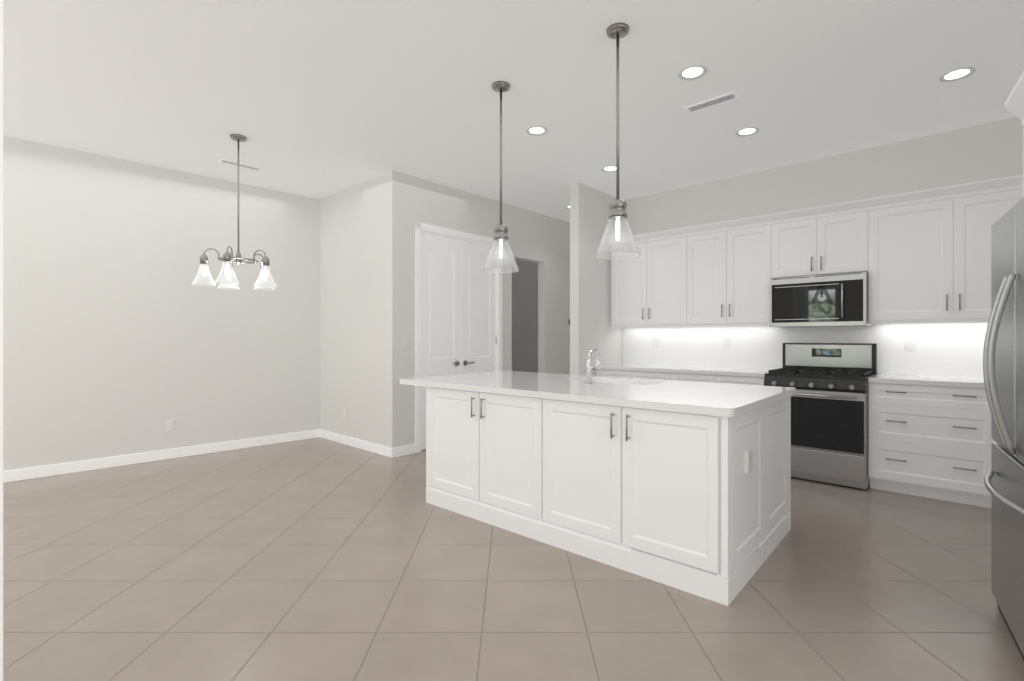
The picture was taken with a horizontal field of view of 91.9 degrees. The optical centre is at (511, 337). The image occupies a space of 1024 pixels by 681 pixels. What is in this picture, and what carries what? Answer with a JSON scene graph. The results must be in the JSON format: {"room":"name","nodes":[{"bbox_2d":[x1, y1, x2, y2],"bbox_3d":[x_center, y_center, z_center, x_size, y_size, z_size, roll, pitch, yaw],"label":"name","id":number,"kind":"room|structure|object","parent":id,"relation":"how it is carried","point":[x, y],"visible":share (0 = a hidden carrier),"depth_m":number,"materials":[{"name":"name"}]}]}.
{"room":"kitchen","nodes":[
{"label":"kitchen","id":0,"kind":"room"},
{"bbox_2d":[0,0,2,680],"bbox_3d":[-1.761,-0.250,1.424,0.120,3.000,0.412,0,0,43],"label":"wall","id":1,"kind":"structure","parent":0,"point":[1,340],"depth_m":1.52,"materials":[{"name":"white paint"}]},
{"bbox_2d":[3,136,319,470],"bbox_3d":[-4.371,-0.250,4.404,0.420,3.000,6.365,0,0,43],"label":"wall","id":2,"kind":"structure","parent":0,"point":[122,335],"depth_m":4.98,"materials":[{"name":"white paint"}]},
{"bbox_2d":[3,429,319,482],"bbox_3d":[-4.388,1.200,4.278,0.259,0.100,5.559,0,0,43],"label":"baseboard","id":3,"kind":"structure","parent":2,"relation":"attached to","point":[55,469],"depth_m":4.98,"materials":[{"name":"white paint"}]},
{"bbox_2d":[166,419,173,430],"bbox_3d":[-3.541,0.900,5.125,0.010,0.115,0.072,0,0,43],"label":"outlet","id":4,"kind":"object","parent":2,"relation":"attached to","point":[169,424],"visible":1,"depth_m":5.12,"materials":[{"name":"white plastic"}]},
{"bbox_2d":[320,171,511,447],"bbox_3d":[-1.805,-0.250,6.931,3.200,3.000,1.840,0,0,43],"label":"wall","id":5,"kind":"structure","parent":0,"point":[367,278],"depth_m":5.55,"materials":[{"name":"white paint"}]},
{"bbox_2d":[343,408,346,417],"bbox_3d":[-1.967,0.880,5.824,0.072,0.115,0.008,0,0,43],"label":"outlet","id":6,"kind":"object","parent":5,"relation":"attached to","point":[344,412],"visible":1,"depth_m":5.81,"materials":[{"name":"white plastic"}]},
{"bbox_2d":[320,429,393,457],"bbox_3d":[-1.838,1.200,5.702,1.614,0.100,0.014,0,0,43],"label":"baseboard","id":7,"kind":"structure","parent":5,"relation":"attached to","point":[377,448],"depth_m":5.60,"materials":[{"name":"white paint"}]},
{"bbox_2d":[394,444,415,456],"bbox_3d":[-1.140,1.200,5.280,0.014,0.100,0.270,0,0,43],"label":"baseboard","id":8,"kind":"structure","parent":5,"relation":"attached to","point":[408,449],"depth_m":5.27,"materials":[{"name":"white paint"}]},
{"bbox_2d":[421,232,460,449],"bbox_3d":[-0.806,0.032,5.669,0.095,2.412,0.602,0,0,43],"label":"pantry door","id":9,"kind":"structure","parent":5,"relation":"in","point":[440,305],"depth_m":5.67,"materials":[{"name":"white paint"}]},
{"bbox_2d":[415,222,501,452],"bbox_3d":[-0.615,-0.005,5.905,0.091,2.510,1.360,0,0,43],"label":"door frame","id":10,"kind":"structure","parent":5,"relation":"attached to","point":[431,229],"depth_m":5.42,"materials":[{"name":"white paint"}]},
{"bbox_2d":[461,240,496,373],"bbox_3d":[-0.396,0.032,6.115,0.095,2.412,0.602,0,0,43],"label":"pantry door","id":11,"kind":"structure","parent":5,"relation":"in","point":[478,321],"depth_m":6.10,"materials":[{"name":"white paint"}]},
{"bbox_2d":[3,437,1023,680],"bbox_3d":[0.396,1.310,2.366,12.620,0.120,9.620,0,0,43],"label":"floor","id":12,"kind":"structure","parent":0,"point":[317,559],"depth_m":2.44,"materials":[{"name":"tile"}]},
{"bbox_2d":[426,388,790,605],"bbox_3d":[0.579,0.807,3.493,2.242,0.885,1.312,0,0,43],"label":"kitchen island","id":13,"kind":"object","parent":12,"relation":"on","point":[685,486],"depth_m":2.76,"materials":[{"name":"white paint"}]},
{"bbox_2d":[400,372,795,419],"bbox_3d":[0.478,0.345,3.596,2.584,0.040,1.358,0,0,43],"label":"island countertop","id":14,"kind":"structure","parent":13,"relation":"on","point":[681,398],"depth_m":3.06,"materials":[{"name":"white stone"}]},
{"bbox_2d":[584,348,600,383],"bbox_3d":[0.617,0.200,3.607,0.115,0.248,0.181,0,0,43],"label":"faucet","id":15,"kind":"object","parent":14,"relation":"on","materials":[{"name":"silver metal"}]},
{"bbox_2d":[604,380,631,383],"bbox_3d":[0.791,0.446,3.774,0.695,0.186,0.460,0,0,43],"label":"sink","id":16,"kind":"object","parent":14,"relation":"in","point":[605,381],"depth_m":3.97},
{"bbox_2d":[596,370,666,379],"bbox_3d":[1.539,0.807,5.744,0.919,0.885,0.618,0,0,43],"label":"base cabinet","id":17,"kind":"object","parent":12,"relation":"on","point":[642,374],"depth_m":5.52,"materials":[{"name":"white paint"}]},
{"bbox_2d":[667,374,763,385],"bbox_3d":[2.216,0.807,5.121,0.921,0.885,0.618,0,0,43],"label":"base cabinet","id":18,"kind":"object","parent":12,"relation":"on","point":[711,378],"depth_m":4.90,"materials":[{"name":"white paint"}]},
{"bbox_2d":[595,362,768,377],"bbox_3d":[1.871,0.345,5.425,1.840,0.040,0.638,0,0,43],"label":"countertop","id":19,"kind":"structure","parent":18,"relation":"on","point":[731,371],"depth_m":5.24,"materials":[{"name":"white stone"}]},
{"bbox_2d":[764,343,876,488],"bbox_3d":[2.791,0.650,4.490,0.762,1.200,0.731,0,0,43],"label":"range","id":20,"kind":"object","parent":12,"relation":"on","point":[829,418],"visible":0.79,"depth_m":4.24,"materials":[{"name":"silver metal"}]},
{"bbox_2d":[868,382,994,507],"bbox_3d":[3.407,0.807,4.026,0.756,0.885,0.618,0,0,43],"label":"base cabinet","id":21,"kind":"object","parent":12,"relation":"on","point":[929,423],"depth_m":3.80,"materials":[{"name":"white paint"}]},
{"bbox_2d":[868,374,984,389],"bbox_3d":[3.658,0.345,3.782,1.456,0.040,0.638,0,0,43],"label":"countertop","id":22,"kind":"structure","parent":21,"relation":"on","point":[891,379],"depth_m":3.88,"materials":[{"name":"white stone"}]},
{"bbox_2d":[983,197,1023,660],"bbox_3d":[2.248,0.352,1.761,0.825,1.795,0.910,0,0,36],"label":"refrigerator","id":23,"kind":"object","parent":12,"relation":"on","point":[1003,361],"visible":1,"depth_m":1.99,"materials":[{"name":"grey metal"}]},
{"bbox_2d":[3,0,1023,221],"bbox_3d":[0.028,-1.810,2.705,11.620,0.120,9.620,0,0,43],"label":"ceiling","id":24,"kind":"structure","parent":0,"point":[318,99],"depth_m":3.42,"materials":[{"name":"white paint"}]},
{"bbox_2d":[191,134,276,289],"bbox_3d":[-2.398,-1.097,4.326,0.643,1.304,0.665,0,0,43],"label":"chandelier","id":25,"kind":"object","parent":24,"relation":"hanging from","point":[227,258],"visible":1,"depth_m":4.25,"materials":[{"name":"glass"}]},
{"bbox_2d":[219,159,262,170],"bbox_3d":[-2.736,-1.745,5.002,0.110,0.008,0.380,0,0,43],"label":"ceiling vent","id":26,"kind":"object","parent":24,"relation":"in","point":[233,163],"visible":1,"depth_m":5.00,"materials":[{"name":"white metal"}]},
{"bbox_2d":[483,81,518,272],"bbox_3d":[-0.077,-1.107,3.433,0.251,1.283,0.251,0,0,43],"label":"pendant light","id":27,"kind":"object","parent":24,"relation":"hanging from","point":[500,232],"visible":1,"depth_m":3.42,"materials":[{"name":"clear glass"}]},
{"bbox_2d":[526,126,547,135],"bbox_3d":[0.207,-1.744,4.170,0.184,0.009,0.184,0,0,43],"label":"recessed light","id":28,"kind":"object","parent":24,"relation":"in","point":[536,130],"visible":0.96,"depth_m":4.17,"materials":[{"name":"white paint"}]},
{"bbox_2d":[602,166,619,171],"bbox_3d":[1.017,-1.744,5.110,0.184,0.009,0.184,0,0,43],"label":"recessed light","id":29,"kind":"object","parent":24,"relation":"in","point":[609,169],"visible":0.79,"depth_m":5.12,"materials":[{"name":"white paint"}]},
{"bbox_2d":[595,23,639,258],"bbox_3d":[0.601,-1.107,2.810,0.251,1.283,0.251,0,0,43],"label":"pendant light","id":30,"kind":"object","parent":24,"relation":"hanging from","point":[617,205],"visible":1,"depth_m":2.80,"materials":[{"name":"clear glass"}]},
{"bbox_2d":[678,65,706,79],"bbox_3d":[1.187,-1.744,3.256,0.184,0.009,0.184,0,0,43],"label":"recessed light","id":31,"kind":"object","parent":24,"relation":"in","point":[692,72],"visible":1,"depth_m":3.26,"materials":[{"name":"white paint"}]},
{"bbox_2d":[684,92,738,113],"bbox_3d":[1.481,-1.745,3.679,0.360,0.008,0.120,0,0,43],"label":"ceiling vent","id":32,"kind":"object","parent":24,"relation":"in","point":[713,102],"visible":1,"depth_m":3.67,"materials":[{"name":"white metal"}]},
{"bbox_2d":[735,127,758,136],"bbox_3d":[1.990,-1.744,4.188,0.184,0.009,0.184,0,0,43],"label":"recessed light","id":33,"kind":"object","parent":24,"relation":"in","point":[746,131],"visible":1,"depth_m":4.19,"materials":[{"name":"white paint"}]},
{"bbox_2d":[939,67,975,81],"bbox_3d":[2.948,-1.744,3.280,0.184,0.009,0.184,0,0,43],"label":"recessed light","id":34,"kind":"object","parent":24,"relation":"in","point":[957,74],"visible":0.98,"depth_m":3.28,"materials":[{"name":"white paint"}]},
{"bbox_2d":[512,205,569,373],"bbox_3d":[0.591,-0.250,7.261,0.120,3.000,1.890,0,0,43],"label":"wall","id":35,"kind":"structure","parent":0,"point":[540,300],"depth_m":6.96,"materials":[{"name":"white paint"}]},
{"bbox_2d":[570,183,621,375],"bbox_3d":[1.031,-0.250,5.967,0.120,3.000,0.960,0,0,43],"label":"wall","id":36,"kind":"structure","parent":0,"point":[590,276],"depth_m":5.75,"materials":[{"name":"white paint"}]},
{"bbox_2d":[622,117,1022,363],"bbox_3d":[3.008,-0.250,4.896,4.480,3.000,0.120,0,0,43],"label":"wall","id":37,"kind":"structure","parent":0,"point":[985,151],"depth_m":4.67,"materials":[{"name":"white paint"}]},
{"bbox_2d":[610,234,685,325],"bbox_3d":[1.665,-0.639,5.814,0.940,0.980,0.343,0,0,43],"label":"upper cabinet","id":38,"kind":"object","parent":37,"relation":"attached to","point":[648,289],"depth_m":5.66,"materials":[{"name":"white paint"}]},
{"bbox_2d":[652,337,657,346],"bbox_3d":[1.725,0.050,5.968,0.072,0.115,0.008,0,0,43],"label":"outlet","id":39,"kind":"object","parent":37,"relation":"attached to","point":[654,341],"visible":1,"depth_m":5.97,"materials":[{"name":"white plastic"}]},
{"bbox_2d":[723,337,729,347],"bbox_3d":[2.343,0.050,5.400,0.072,0.115,0.008,0,0,43],"label":"outlet","id":40,"kind":"object","parent":37,"relation":"attached to","point":[726,342],"visible":1,"depth_m":5.40,"materials":[{"name":"white plastic"}]},
{"bbox_2d":[686,218,773,325],"bbox_3d":[2.320,-0.639,5.212,0.840,0.980,0.343,0,0,43],"label":"upper cabinet","id":41,"kind":"object","parent":37,"relation":"attached to","point":[729,269],"depth_m":5.06,"materials":[{"name":"white paint"}]},
{"bbox_2d":[774,206,869,278],"bbox_3d":[2.912,-0.855,4.667,0.770,0.549,0.343,0,0,43],"label":"upper cabinet","id":42,"kind":"object","parent":37,"relation":"attached to","point":[829,242],"depth_m":4.50,"materials":[{"name":"white paint"}]},
{"bbox_2d":[769,272,872,327],"bbox_3d":[2.864,-0.335,4.614,0.762,0.460,0.450,0,0,43],"label":"microwave","id":43,"kind":"object","parent":42,"relation":"attached to","point":[836,300],"visible":1,"depth_m":4.46,"materials":[{"name":"silver metal"}]},
{"bbox_2d":[905,337,914,349],"bbox_3d":[3.492,0.050,4.344,0.072,0.115,0.008,0,0,43],"label":"outlet","id":44,"kind":"object","parent":37,"relation":"attached to","point":[909,343],"visible":1,"depth_m":4.34,"materials":[{"name":"white plastic"}]},
{"bbox_2d":[869,182,1022,321],"bbox_3d":[3.601,-0.639,4.034,1.100,0.980,0.343,0,0,43],"label":"upper cabinet","id":45,"kind":"object","parent":37,"relation":"attached to","point":[922,256],"depth_m":3.98,"materials":[{"name":"white paint"}]},
{"bbox_3d":[3.418,-0.250,2.121,0.120,3.000,3.650,0,0,43],"label":"wall","id":46,"kind":"structure","parent":0,"visible":0},
{"bbox_2d":[1004,71,1023,196],"bbox_3d":[2.244,-0.818,1.605,0.770,0.475,0.980,0,0,36],"label":"upper cabinet","id":47,"kind":"object","parent":46,"relation":"attached to","point":[1014,104],"visible":0.86,"depth_m":2.13,"materials":[{"name":"white paint"}]}
]}

